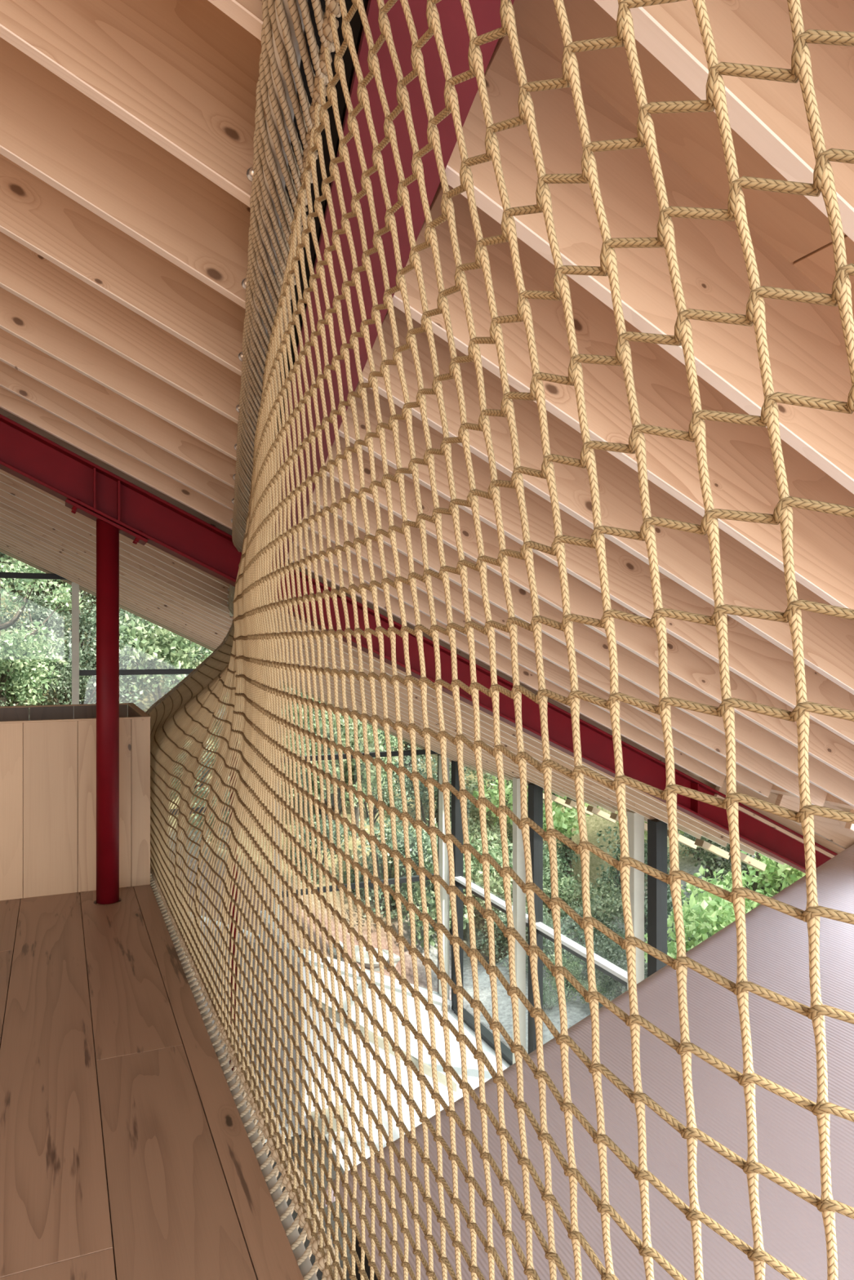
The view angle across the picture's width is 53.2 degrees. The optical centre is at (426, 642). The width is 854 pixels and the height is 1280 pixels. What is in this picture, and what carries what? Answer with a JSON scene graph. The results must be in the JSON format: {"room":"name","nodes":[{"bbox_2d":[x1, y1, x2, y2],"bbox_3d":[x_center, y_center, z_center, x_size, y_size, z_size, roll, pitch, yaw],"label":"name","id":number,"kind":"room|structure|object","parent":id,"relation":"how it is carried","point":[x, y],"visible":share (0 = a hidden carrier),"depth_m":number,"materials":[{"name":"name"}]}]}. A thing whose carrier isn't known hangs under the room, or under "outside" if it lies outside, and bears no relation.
{"room":"loft","nodes":[
{"label":"loft","id":0,"kind":"room"},
{"bbox_2d":[0,884,303,1279],"bbox_3d":[-2.689,1.775,1.885,4.570,0.350,9.602,0,0,-23],"label":"floor","id":1,"kind":"structure","parent":0,"point":[126,1152],"depth_m":2.89,"materials":[{"name":"brown wood"}]},
{"bbox_2d":[0,702,150,900],"bbox_3d":[-3.252,1.045,5.783,2.505,1.110,1.408,0,0,-23],"label":"parapet","id":2,"kind":"object","parent":1,"relation":"on","point":[48,753],"visible":0.89,"depth_m":5.44,"materials":[{"name":"brown wood"}]},
{"bbox_2d":[65,498,147,904],"bbox_3d":[-1.990,0.362,5.303,0.476,2.475,0.186,0,0,-23],"label":"steel column","id":3,"kind":"structure","parent":1,"relation":"on","point":[108,531],"depth_m":5.22,"materials":[{"name":"metal"}]},
{"bbox_2d":[0,413,837,873],"bbox_3d":[-0.377,-0.083,6.008,12.096,6.045,0.200,0,0,-23],"label":"steel beam","id":4,"kind":"structure","parent":3,"relation":"on","point":[25,455],"depth_m":5.87,"materials":[{"name":"metal"}]},
{"bbox_2d":[150,874,318,1279],"bbox_3d":[-1.051,1.655,3.905,0.060,0.060,8.000,0,0,-23],"label":"rail","id":5,"kind":"object","parent":1,"relation":"attached to","point":[306,1265],"visible":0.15,"depth_m":2.75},
{"bbox_2d":[150,873,326,1279],"bbox_3d":[-1.018,1.641,3.858,0.113,0.121,6.122,0,0,-23],"label":"rope","id":6,"kind":"object","parent":5,"relation":"attached to","point":[302,1237],"depth_m":2.98,"materials":[{"name":"fabric"}]},
{"bbox_2d":[0,553,437,992],"bbox_3d":[-13.971,-1.600,27.129,20.000,19.238,27.000,0,0,-23],"label":"hillside","id":7,"kind":"object","parent":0,"point":[422,980],"visible":0.02,"depth_m":20.53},
{"bbox_2d":[0,635,60,706],"bbox_3d":[-9.758,1.162,18.620,3.270,2.667,3.147,0,0,-22],"label":"leafy shrub","id":8,"kind":"object","parent":7,"relation":"on","point":[31,692],"visible":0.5,"depth_m":19.23,"materials":[{"name":"green plant"}]},
{"bbox_2d":[0,551,66,602],"bbox_3d":[-12.071,-2.392,25.958,2.714,2.918,2.911,0,0,30],"label":"leafy shrub","id":9,"kind":"object","parent":7,"relation":"on","point":[3,554],"visible":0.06,"depth_m":25.61,"materials":[{"name":"green plant"}]},
{"bbox_2d":[0,595,71,672],"bbox_3d":[-10.301,0.021,21.863,2.614,2.459,2.437,0,0,-35],"label":"leafy shrub","id":10,"kind":"object","parent":7,"relation":"on","point":[51,622],"visible":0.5,"depth_m":22.04,"materials":[{"name":"green plant"}]},
{"bbox_2d":[3,620,69,706],"bbox_3d":[-9.825,0.652,20.434,2.216,2.370,2.784,0,0,-28],"label":"leafy shrub","id":11,"kind":"object","parent":7,"relation":"on","point":[56,658],"visible":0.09,"depth_m":20.20,"materials":[{"name":"green plant"}]},
{"bbox_2d":[0,557,86,706],"bbox_3d":[-9.407,0.375,18.658,4.070,4.878,3.707,0,0,28],"label":"broadleaf tree","id":12,"kind":"object","parent":7,"relation":"on","point":[11,640],"visible":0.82,"depth_m":18.46,"materials":[{"name":"green plant"}]},
{"bbox_2d":[0,554,89,650],"bbox_3d":[-10.205,-2.668,25.176,4.634,6.657,5.087,0,0,-33],"label":"broadleaf tree","id":13,"kind":"object","parent":7,"relation":"on","point":[6,557],"visible":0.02,"depth_m":22.96,"materials":[{"name":"green plant"}]},
{"bbox_2d":[0,698,89,706],"bbox_3d":[-8.618,2.233,18.745,2.433,1.988,2.337,0,0,14],"label":"leafy shrub","id":14,"kind":"object","parent":7,"relation":"on","point":[60,701],"visible":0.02,"depth_m":18.91,"materials":[{"name":"green plant"}]},
{"bbox_2d":[8,585,96,651],"bbox_3d":[-10.117,-0.454,23.740,2.524,2.275,2.426,0,0,-8],"label":"leafy shrub","id":15,"kind":"object","parent":7,"relation":"on","point":[81,622],"visible":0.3,"depth_m":23.50,"materials":[{"name":"green plant"}]},
{"bbox_2d":[25,629,134,705],"bbox_3d":[-8.661,0.957,21.161,2.666,2.595,2.562,0,0,-26],"label":"leafy shrub","id":16,"kind":"object","parent":7,"relation":"on","point":[63,686],"visible":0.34,"depth_m":20.75,"materials":[{"name":"green plant"}]},
{"bbox_2d":[57,581,124,612],"bbox_3d":[-9.988,-1.459,26.698,2.852,2.580,2.745,0,0,-4],"label":"leafy shrub","id":17,"kind":"object","parent":7,"relation":"on","point":[89,595],"visible":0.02,"depth_m":26.17,"materials":[{"name":"green plant"}]},
{"bbox_2d":[53,626,155,709],"bbox_3d":[-8.520,0.938,22.143,2.477,2.800,2.647,0,0,35],"label":"leafy shrub","id":18,"kind":"object","parent":7,"relation":"on","point":[84,652],"visible":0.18,"depth_m":21.90,"materials":[{"name":"green plant"}]},
{"bbox_2d":[79,606,166,685],"bbox_3d":[-8.563,0.118,24.131,2.689,2.733,2.884,0,0,-17],"label":"leafy shrub","id":19,"kind":"object","parent":7,"relation":"on","point":[93,624],"visible":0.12,"depth_m":23.51,"materials":[{"name":"green plant"}]},
{"bbox_2d":[119,607,164,641],"bbox_3d":[-8.712,-0.362,26.463,2.376,2.318,2.283,0,0,-28],"label":"leafy shrub","id":20,"kind":"object","parent":7,"relation":"on","point":[145,620],"visible":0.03,"depth_m":25.98,"materials":[{"name":"green plant"}]},
{"bbox_2d":[95,613,228,716],"bbox_3d":[-7.050,0.678,23.661,3.909,3.811,3.110,0,0,-31],"label":"tree","id":21,"kind":"object","parent":7,"relation":"on","point":[177,645],"visible":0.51,"depth_m":22.93,"materials":[{"name":"green plant"}]},
{"bbox_2d":[168,742,200,799],"bbox_3d":[-6.488,3.279,17.502,3.462,3.164,3.597,0,0,-7],"label":"leafy shrub","id":22,"kind":"object","parent":7,"relation":"on","point":[187,743],"visible":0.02,"depth_m":18.06,"materials":[{"name":"green plant"}]},
{"bbox_2d":[173,645,212,664],"bbox_3d":[-6.609,1.040,26.013,2.642,2.641,2.749,0,0,-4],"label":"leafy shrub","id":23,"kind":"object","parent":7,"relation":"on","point":[207,650],"visible":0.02,"depth_m":25.47,"materials":[{"name":"green plant"}]},
{"bbox_2d":[164,642,226,696],"bbox_3d":[-5.374,0.736,24.799,3.270,5.896,4.678,0,0,4],"label":"broadleaf tree","id":24,"kind":"object","parent":7,"relation":"on","point":[197,647],"visible":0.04,"depth_m":24.19,"materials":[{"name":"green plant"}]},
{"bbox_2d":[172,728,222,789],"bbox_3d":[-5.865,3.094,21.822,2.044,1.729,1.964,0,0,-22],"label":"leafy shrub","id":25,"kind":"object","parent":7,"relation":"on","point":[207,761],"visible":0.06,"depth_m":21.78,"materials":[{"name":"green plant"}]},
{"bbox_2d":[175,776,248,844],"bbox_3d":[-4.701,4.096,20.344,2.416,2.094,2.514,0,0,35],"label":"leafy shrub","id":26,"kind":"object","parent":7,"relation":"on","point":[204,793],"visible":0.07,"depth_m":19.94,"materials":[{"name":"green plant"}]},
{"bbox_2d":[220,683,302,718],"bbox_3d":[-4.882,1.956,26.224,2.911,2.770,2.797,0,0,16],"label":"leafy shrub","id":27,"kind":"object","parent":7,"relation":"on","point":[301,694],"visible":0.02,"depth_m":25.93,"materials":[{"name":"green plant"}]},
{"bbox_2d":[208,724,340,822],"bbox_3d":[-4.090,3.530,22.116,3.240,2.872,3.119,0,0,-29],"label":"leafy shrub","id":28,"kind":"object","parent":7,"relation":"on","point":[330,766],"visible":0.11,"depth_m":21.93,"materials":[{"name":"green plant"}]},
{"bbox_2d":[284,695,328,752],"bbox_3d":[-3.513,2.736,27.203,2.532,2.432,2.436,0,0,-28],"label":"leafy shrub","id":29,"kind":"object","parent":7,"relation":"on","point":[313,699],"visible":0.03,"depth_m":26.39,"materials":[{"name":"green plant"}]},
{"bbox_2d":[282,813,351,887],"bbox_3d":[-2.769,5.207,21.239,1.828,1.988,1.711,0,0,40],"label":"leafy shrub","id":30,"kind":"object","parent":7,"relation":"on","point":[341,828],"visible":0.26,"depth_m":21.10,"materials":[{"name":"green plant"}]},
{"bbox_2d":[328,941,343,959],"bbox_3d":[-2.036,6.870,18.948,0.409,0.380,0.555,0,0,-21],"label":"boulder","id":31,"kind":"object","parent":7,"relation":"on","point":[335,956],"visible":0.34,"depth_m":18.78,"materials":[{"name":"grey stone"}]},
{"bbox_2d":[280,704,398,825],"bbox_3d":[-2.585,3.406,23.798,3.211,3.988,4.035,0,0,-23],"label":"broadleaf tree","id":32,"kind":"object","parent":7,"relation":"on","point":[360,735],"visible":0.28,"depth_m":22.84,"materials":[{"name":"green plant"}]},
{"bbox_2d":[302,710,378,737],"bbox_3d":[-2.797,3.250,25.946,2.569,2.695,2.755,0,0,19],"label":"leafy shrub","id":33,"kind":"object","parent":7,"relation":"on","point":[320,710],"visible":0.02,"depth_m":25.88,"materials":[{"name":"green plant"}]},
{"bbox_2d":[296,709,398,839],"bbox_3d":[-1.895,3.584,23.683,2.780,4.295,3.052,0,0,45],"label":"broadleaf tree","id":34,"kind":"object","parent":7,"relation":"on","point":[363,782],"visible":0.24,"depth_m":23.40,"materials":[{"name":"green plant"}]},
{"bbox_2d":[354,945,387,971],"bbox_3d":[-1.352,7.268,19.445,0.925,0.633,0.682,0,0,-7],"label":"boulder","id":35,"kind":"object","parent":7,"relation":"on","point":[376,967],"visible":0.24,"depth_m":19.26,"materials":[{"name":"beige stone"}]},
{"bbox_2d":[335,817,437,922],"bbox_3d":[-0.928,5.750,21.669,2.618,2.827,2.808,0,0,-35],"label":"leafy shrub","id":36,"kind":"object","parent":7,"relation":"on","point":[425,837],"visible":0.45,"depth_m":21.31,"materials":[{"name":"green plant"}]},
{"bbox_2d":[382,949,399,969],"bbox_3d":[-0.934,7.461,20.003,0.546,0.506,0.740,0,0,-32],"label":"boulder","id":37,"kind":"object","parent":7,"relation":"on","point":[396,957],"visible":0.27,"depth_m":19.77,"materials":[{"name":"beige stone"}]},
{"bbox_2d":[186,925,450,1049],"bbox_3d":[-5.010,5.020,15.919,11.900,5.560,0.307,0,0,-23],"label":"wall","id":38,"kind":"structure","parent":0,"point":[398,998],"depth_m":17.21,"materials":[{"name":"paint"}]},
{"bbox_2d":[0,572,448,998],"bbox_3d":[-5.037,2.140,15.867,11.810,10.811,0.320,0,0,-23],"label":"window","id":39,"kind":"structure","parent":38,"relation":"in","point":[76,673],"depth_m":17.00,"materials":[{"name":"beige paint"}]},
{"bbox_2d":[188,911,451,1005],"bbox_3d":[-5.004,4.927,15.903,11.900,5.574,0.360,0,0,-23],"label":"sill","id":40,"kind":"structure","parent":38,"relation":"attached to","point":[436,997],"depth_m":17.46,"materials":[{"name":"white paint"}]},
{"bbox_2d":[438,755,666,1065],"bbox_3d":[3.848,5.109,10.477,0.390,5.382,17.150,0,0,-23],"label":"window","id":41,"kind":"structure","parent":38,"relation":"in","point":[656,828],"depth_m":15.07,"materials":[{"name":"beige paint"}]},
{"bbox_2d":[226,1005,511,1279],"bbox_3d":[-1.043,7.950,7.016,12.080,0.300,19.700,0,0,-23],"label":"floor","id":42,"kind":"structure","parent":0,"point":[473,1078],"depth_m":14.55,"materials":[{"name":"white stone"}]},
{"bbox_2d":[229,740,237,1071],"bbox_3d":[-3.513,4.000,15.483,0.240,7.600,0.240,0,0,-23],"label":"column","id":43,"kind":"structure","parent":42,"relation":"on","point":[231,927],"depth_m":15.42,"materials":[{"name":"metal"}]},
{"bbox_2d":[259,910,456,1137],"bbox_3d":[-1.310,6.500,15.508,2.740,2.600,3.390,0,0,-23],"label":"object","id":44,"kind":"structure","parent":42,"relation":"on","point":[442,1079],"depth_m":14.17,"materials":[{"name":"white paint"}]},
{"bbox_2d":[0,0,853,871],"bbox_3d":[-1.423,-0.350,8.867,12.858,6.772,17.800,0,0,-23],"label":"ceiling","id":45,"kind":"structure","parent":0,"point":[127,127],"depth_m":2.54,"materials":[{"name":"brown wood"}]},
{"bbox_2d":[238,351,242,361],"bbox_3d":[-0.623,-0.972,2.898,0.032,0.032,0.025,0,0,-23],"label":"bolt","id":46,"kind":"object","parent":45,"relation":"attached to","point":[240,355],"visible":0.34,"depth_m":2.90,"materials":[{"name":"metal"}]},
{"bbox_2d":[241,278,246,289],"bbox_3d":[-0.506,-1.014,2.409,0.032,0.032,0.025,0,0,-23],"label":"bolt","id":47,"kind":"object","parent":45,"relation":"attached to","point":[243,282],"visible":0.23,"depth_m":2.41,"materials":[{"name":"metal"}]},
{"bbox_2d":[246,167,253,182],"bbox_3d":[-0.388,-1.056,1.920,0.032,0.032,0.025,0,0,-23],"label":"bolt","id":48,"kind":"object","parent":45,"relation":"attached to","point":[250,171],"visible":0.28,"depth_m":1.92,"materials":[{"name":"metal"}]},
{"bbox_2d":[232,0,514,620],"bbox_3d":[-1.176,-0.743,6.031,0.264,1.511,11.825,0,0,-14],"label":"beam","id":49,"kind":"structure","parent":45,"relation":"attached to","point":[486,13],"depth_m":1.59,"materials":[{"name":"metal"}]},
{"bbox_2d":[229,0,307,616],"bbox_3d":[-1.075,-0.708,4.930,0.052,0.838,9.447,0,0,-14],"label":"rail","id":50,"kind":"object","parent":49,"relation":"attached to","point":[294,39],"visible":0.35,"depth_m":1.63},
{"bbox_2d":[145,622,232,712],"bbox_3d":[-2.671,0.676,9.225,1.266,1.870,0.112,0,0,-23],"label":"rail","id":51,"kind":"object","parent":50,"relation":"attached to","point":[174,687],"visible":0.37,"depth_m":9.24,"materials":[{"name":"fabric"}]},
{"bbox_2d":[227,0,341,614],"bbox_3d":[-1.080,-0.689,5.011,0.120,0.850,8.802,0,0,-14],"label":"net","id":52,"kind":"object","parent":50,"relation":"attached to","point":[267,56],"visible":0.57,"depth_m":1.78,"materials":[{"name":"fabric"}]},
{"bbox_2d":[146,0,853,1279],"bbox_3d":[-1.010,0.287,4.943,1.261,2.655,9.226,0,0,-21],"label":"net","id":53,"kind":"object","parent":50,"relation":"hanging from","point":[245,666],"visible":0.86,"depth_m":1.30,"materials":[{"name":"beige fabric"}]},
{"bbox_2d":[306,697,755,1053],"bbox_3d":[12.085,-3.007,24.879,26.000,22.275,52.000,0,0,-23],"label":"yard","id":54,"kind":"structure","parent":0,"point":[576,1011],"depth_m":21.94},
{"bbox_2d":[319,702,395,745],"bbox_3d":[-2.180,2.169,26.473,4.170,5.975,4.578,0,0,-39],"label":"broadleaf tree","id":55,"kind":"object","parent":54,"relation":"on","point":[384,744],"visible":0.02,"depth_m":26.24,"materials":[{"name":"green plant"}]},
{"bbox_2d":[345,760,411,823],"bbox_3d":[-1.565,4.473,25.067,2.152,2.091,2.007,0,0,35],"label":"leafy shrub","id":56,"kind":"object","parent":54,"relation":"on","point":[384,791],"visible":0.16,"depth_m":24.95,"materials":[{"name":"green plant"}]},
{"bbox_2d":[371,728,425,789],"bbox_3d":[-1.482,3.470,27.642,2.697,3.051,2.882,0,0,13],"label":"leafy shrub","id":57,"kind":"object","parent":54,"relation":"on","point":[407,760],"visible":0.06,"depth_m":27.61,"materials":[{"name":"green plant"}]},
{"bbox_2d":[382,733,431,774],"bbox_3d":[-1.075,3.525,29.655,2.642,2.853,2.834,0,0,-21],"label":"leafy shrub","id":58,"kind":"object","parent":54,"relation":"on","point":[404,743],"visible":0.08,"depth_m":29.09,"materials":[{"name":"green plant"}]},
{"bbox_2d":[404,742,412,790],"bbox_3d":[-0.776,1.693,28.389,4.496,7.424,6.432,0,0,-42],"label":"broadleaf tree","id":59,"kind":"object","parent":54,"relation":"on","point":[407,744],"visible":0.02,"depth_m":29.12,"materials":[{"name":"green plant"}]},
{"bbox_2d":[397,821,463,876],"bbox_3d":[0.063,6.074,23.954,2.017,2.122,2.534,0,0,-11],"label":"leafy shrub","id":60,"kind":"object","parent":54,"relation":"on","point":[414,873],"visible":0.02,"depth_m":24.26,"materials":[{"name":"green plant"}]},
{"bbox_2d":[391,756,474,827],"bbox_3d":[0.212,4.940,26.893,2.631,2.596,2.453,0,0,24],"label":"leafy shrub","id":61,"kind":"object","parent":54,"relation":"on","point":[408,784],"visible":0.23,"depth_m":26.79,"materials":[{"name":"green plant"}]},
{"bbox_2d":[392,830,475,905],"bbox_3d":[0.297,6.227,23.005,2.361,2.754,2.523,0,0,44],"label":"leafy shrub","id":62,"kind":"object","parent":54,"relation":"on","point":[417,863],"visible":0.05,"depth_m":22.27,"materials":[{"name":"green plant"}]},
{"bbox_2d":[419,767,475,814],"bbox_3d":[0.644,5.252,28.754,2.214,2.092,2.064,0,0,39],"label":"leafy shrub","id":63,"kind":"object","parent":54,"relation":"on","point":[451,767],"visible":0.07,"depth_m":28.72,"materials":[{"name":"green plant"}]},
{"bbox_2d":[390,817,512,949],"bbox_3d":[0.589,6.399,22.127,3.911,3.566,3.112,0,0,-41],"label":"leafy shrub","id":64,"kind":"object","parent":54,"relation":"on","point":[495,855],"visible":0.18,"depth_m":21.67,"materials":[{"name":"green plant"}]},
{"bbox_2d":[449,762,470,775],"bbox_3d":[1.150,4.158,30.685,2.398,2.341,2.304,0,0,-31],"label":"leafy shrub","id":65,"kind":"object","parent":54,"relation":"on","point":[464,770],"visible":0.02,"depth_m":29.91,"materials":[{"name":"green plant"}]},
{"bbox_2d":[450,815,510,871],"bbox_3d":[1.209,6.376,25.446,2.417,2.252,2.512,0,0,17],"label":"leafy shrub","id":66,"kind":"object","parent":54,"relation":"on","point":[475,828],"visible":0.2,"depth_m":25.01,"materials":[{"name":"green plant"}]},
{"bbox_2d":[464,769,512,794],"bbox_3d":[2.534,4.959,29.787,2.387,2.315,2.480,0,0,-1],"label":"leafy shrub","id":67,"kind":"object","parent":54,"relation":"on","point":[491,780],"visible":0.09,"depth_m":29.98,"materials":[{"name":"green plant"}]},
{"bbox_2d":[462,863,528,966],"bbox_3d":[1.748,7.039,21.951,2.338,2.664,2.939,0,0,-17],"label":"leafy shrub","id":68,"kind":"object","parent":54,"relation":"on","point":[480,920],"visible":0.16,"depth_m":21.64,"materials":[{"name":"green plant"}]},
{"bbox_2d":[475,897,552,976],"bbox_3d":[2.095,7.157,20.732,1.860,1.907,1.734,0,0,41],"label":"leafy shrub","id":69,"kind":"object","parent":54,"relation":"on","point":[503,918],"visible":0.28,"depth_m":20.65,"materials":[{"name":"green plant"}]},
{"bbox_2d":[466,783,562,854],"bbox_3d":[2.666,5.950,27.769,2.993,2.663,3.110,0,0,-35],"label":"leafy shrub","id":70,"kind":"object","parent":54,"relation":"on","point":[475,810],"visible":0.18,"depth_m":27.47,"materials":[{"name":"green plant"}]},
{"bbox_2d":[474,840,570,902],"bbox_3d":[2.631,6.868,23.808,2.946,2.638,2.835,0,0,-4],"label":"leafy shrub","id":71,"kind":"object","parent":54,"relation":"on","point":[546,857],"visible":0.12,"depth_m":24.01,"materials":[{"name":"green plant"}]},
{"bbox_2d":[525,952,528,973],"bbox_3d":[2.306,7.656,20.647,0.802,0.773,0.834,0,0,28],"label":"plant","id":72,"kind":"object","parent":54,"relation":"on","point":[526,957],"visible":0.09,"depth_m":20.35,"materials":[{"name":"green plant"}]},
{"bbox_2d":[472,775,602,891],"bbox_3d":[3.927,4.700,26.812,5.182,7.292,5.126,0,0,-14],"label":"maple tree","id":73,"kind":"object","parent":54,"relation":"on","point":[564,822],"visible":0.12,"depth_m":25.56,"materials":[{"name":"green plant"}]},
{"bbox_2d":[510,840,580,886],"bbox_3d":[3.308,6.999,25.864,2.263,2.529,2.118,0,0,-39],"label":"leafy shrub","id":74,"kind":"object","parent":54,"relation":"on","point":[572,852],"visible":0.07,"depth_m":25.66,"materials":[{"name":"green plant"}]},
{"bbox_2d":[510,864,582,944],"bbox_3d":[3.055,6.972,22.699,2.190,2.238,2.752,0,0,7],"label":"leafy shrub","id":75,"kind":"object","parent":54,"relation":"on","point":[546,878],"visible":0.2,"depth_m":22.20,"materials":[{"name":"green plant"}]},
{"bbox_2d":[542,977,568,1009],"bbox_3d":[2.605,7.585,18.228,0.717,0.741,0.746,0,0,-23],"label":"plant","id":76,"kind":"object","parent":54,"relation":"on","point":[546,997],"visible":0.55,"depth_m":18.13,"materials":[{"name":"green plant"}]},
{"bbox_2d":[542,951,583,1002],"bbox_3d":[2.985,7.381,18.771,0.916,1.137,1.152,0,0,8],"label":"plant","id":77,"kind":"object","parent":54,"relation":"on","point":[575,973],"visible":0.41,"depth_m":18.57,"materials":[{"name":"green plant"}]},
{"bbox_2d":[564,962,587,984],"bbox_3d":[3.671,8.120,20.579,0.750,0.696,1.018,0,0,33],"label":"plant","id":78,"kind":"object","parent":54,"relation":"on","point":[581,963],"visible":0.04,"depth_m":20.36,"materials":[{"name":"green plant"}]},
{"bbox_2d":[542,901,613,993],"bbox_3d":[3.248,7.290,19.937,2.150,2.106,2.066,0,0,-18],"label":"leafy shrub","id":79,"kind":"object","parent":54,"relation":"on","point":[548,949],"visible":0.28,"depth_m":19.77,"materials":[{"name":"green plant"}]},
{"bbox_2d":[574,967,599,985],"bbox_3d":[3.669,7.760,19.641,0.850,0.713,0.649,0,0,-9],"label":"plant","id":80,"kind":"object","parent":54,"relation":"on","point":[585,975],"visible":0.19,"depth_m":19.63,"materials":[{"name":"green plant"}]},
{"bbox_2d":[573,976,617,1006],"bbox_3d":[3.601,7.572,18.350,0.902,0.727,0.868,0,0,-3],"label":"plant","id":81,"kind":"object","parent":54,"relation":"on","point":[598,987],"visible":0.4,"depth_m":18.20,"materials":[{"name":"green plant"}]},
{"bbox_2d":[551,875,647,950],"bbox_3d":[4.177,7.128,21.590,2.465,2.105,2.562,0,0,33],"label":"leafy shrub","id":82,"kind":"object","parent":54,"relation":"on","point":[596,903],"visible":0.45,"depth_m":21.09,"materials":[{"name":"green plant"}]},
{"bbox_2d":[595,928,625,956],"bbox_3d":[4.547,7.619,21.392,0.963,0.923,0.927,0,0,16],"label":"plant","id":83,"kind":"object","parent":54,"relation":"on","point":[620,935],"visible":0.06,"depth_m":21.31,"materials":[{"name":"green plant"}]},
{"bbox_2d":[583,915,647,1005],"bbox_3d":[4.252,7.227,18.641,2.345,2.003,2.253,0,0,-41],"label":"leafy shrub","id":84,"kind":"object","parent":54,"relation":"on","point":[617,986],"visible":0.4,"depth_m":18.18,"materials":[{"name":"green plant"}]},
{"bbox_2d":[590,826,679,904],"bbox_3d":[5.919,6.604,24.539,2.469,2.645,2.649,0,0,11],"label":"leafy shrub","id":85,"kind":"object","parent":54,"relation":"on","point":[611,872],"visible":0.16,"depth_m":24.66,"materials":[{"name":"green plant"}]},
{"bbox_2d":[624,881,688,940],"bbox_3d":[5.914,7.119,21.894,1.875,2.053,2.011,0,0,7],"label":"leafy shrub","id":86,"kind":"object","parent":54,"relation":"on","point":[646,894],"visible":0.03,"depth_m":21.81,"materials":[{"name":"green plant"}]},
{"bbox_2d":[616,811,717,881],"bbox_3d":[7.254,4.247,23.444,4.660,5.834,4.711,0,0,20],"label":"maple tree","id":87,"kind":"object","parent":54,"relation":"on","point":[706,875],"visible":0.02,"depth_m":23.34,"materials":[{"name":"green plant"}]},
{"bbox_2d":[644,884,717,942],"bbox_3d":[6.325,6.891,19.761,2.527,2.688,2.365,0,0,1],"label":"leafy shrub","id":88,"kind":"object","parent":54,"relation":"on","point":[669,908],"visible":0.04,"depth_m":20.25,"materials":[{"name":"green plant"}]},
{"bbox_2d":[644,914,716,951],"bbox_3d":[5.981,6.891,17.908,2.562,2.864,2.397,0,0,43],"label":"leafy shrub","id":89,"kind":"object","parent":54,"relation":"on","point":[668,939],"visible":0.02,"depth_m":17.91,"materials":[{"name":"green plant"}]},
{"bbox_2d":[677,830,704,860],"bbox_3d":[8.104,5.649,25.430,1.704,2.108,1.821,0,0,-2],"label":"leafy shrub","id":90,"kind":"object","parent":54,"relation":"on","point":[685,833],"visible":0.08,"depth_m":25.33,"materials":[{"name":"green plant"}]},
{"bbox_2d":[686,835,758,889],"bbox_3d":[8.450,5.858,22.109,3.125,2.573,3.007,0,0,44],"label":"leafy shrub","id":91,"kind":"object","parent":54,"relation":"on","point":[725,864],"visible":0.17,"depth_m":21.99,"materials":[{"name":"green plant"}]},
{"bbox_2d":[644,851,802,963],"bbox_3d":[6.015,5.821,16.218,3.961,5.306,4.004,0,0,-9],"label":"maple tree","id":92,"kind":"object","parent":54,"relation":"on","point":[720,912],"visible":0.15,"depth_m":16.06,"materials":[{"name":"green plant"}]},
{"bbox_2d":[746,855,805,897],"bbox_3d":[8.236,5.409,16.314,4.194,6.072,4.240,0,0,-2],"label":"maple tree","id":93,"kind":"object","parent":54,"relation":"on","point":[786,868],"visible":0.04,"depth_m":16.14,"materials":[{"name":"green plant"}]},
{"bbox_2d":[324,844,853,1279],"bbox_3d":[2.736,2.589,3.075,4.450,2.043,6.659,0,0,-23],"label":"wall","id":94,"kind":"structure","parent":0,"point":[784,1053],"depth_m":4.71,"materials":[{"name":"white paint"}]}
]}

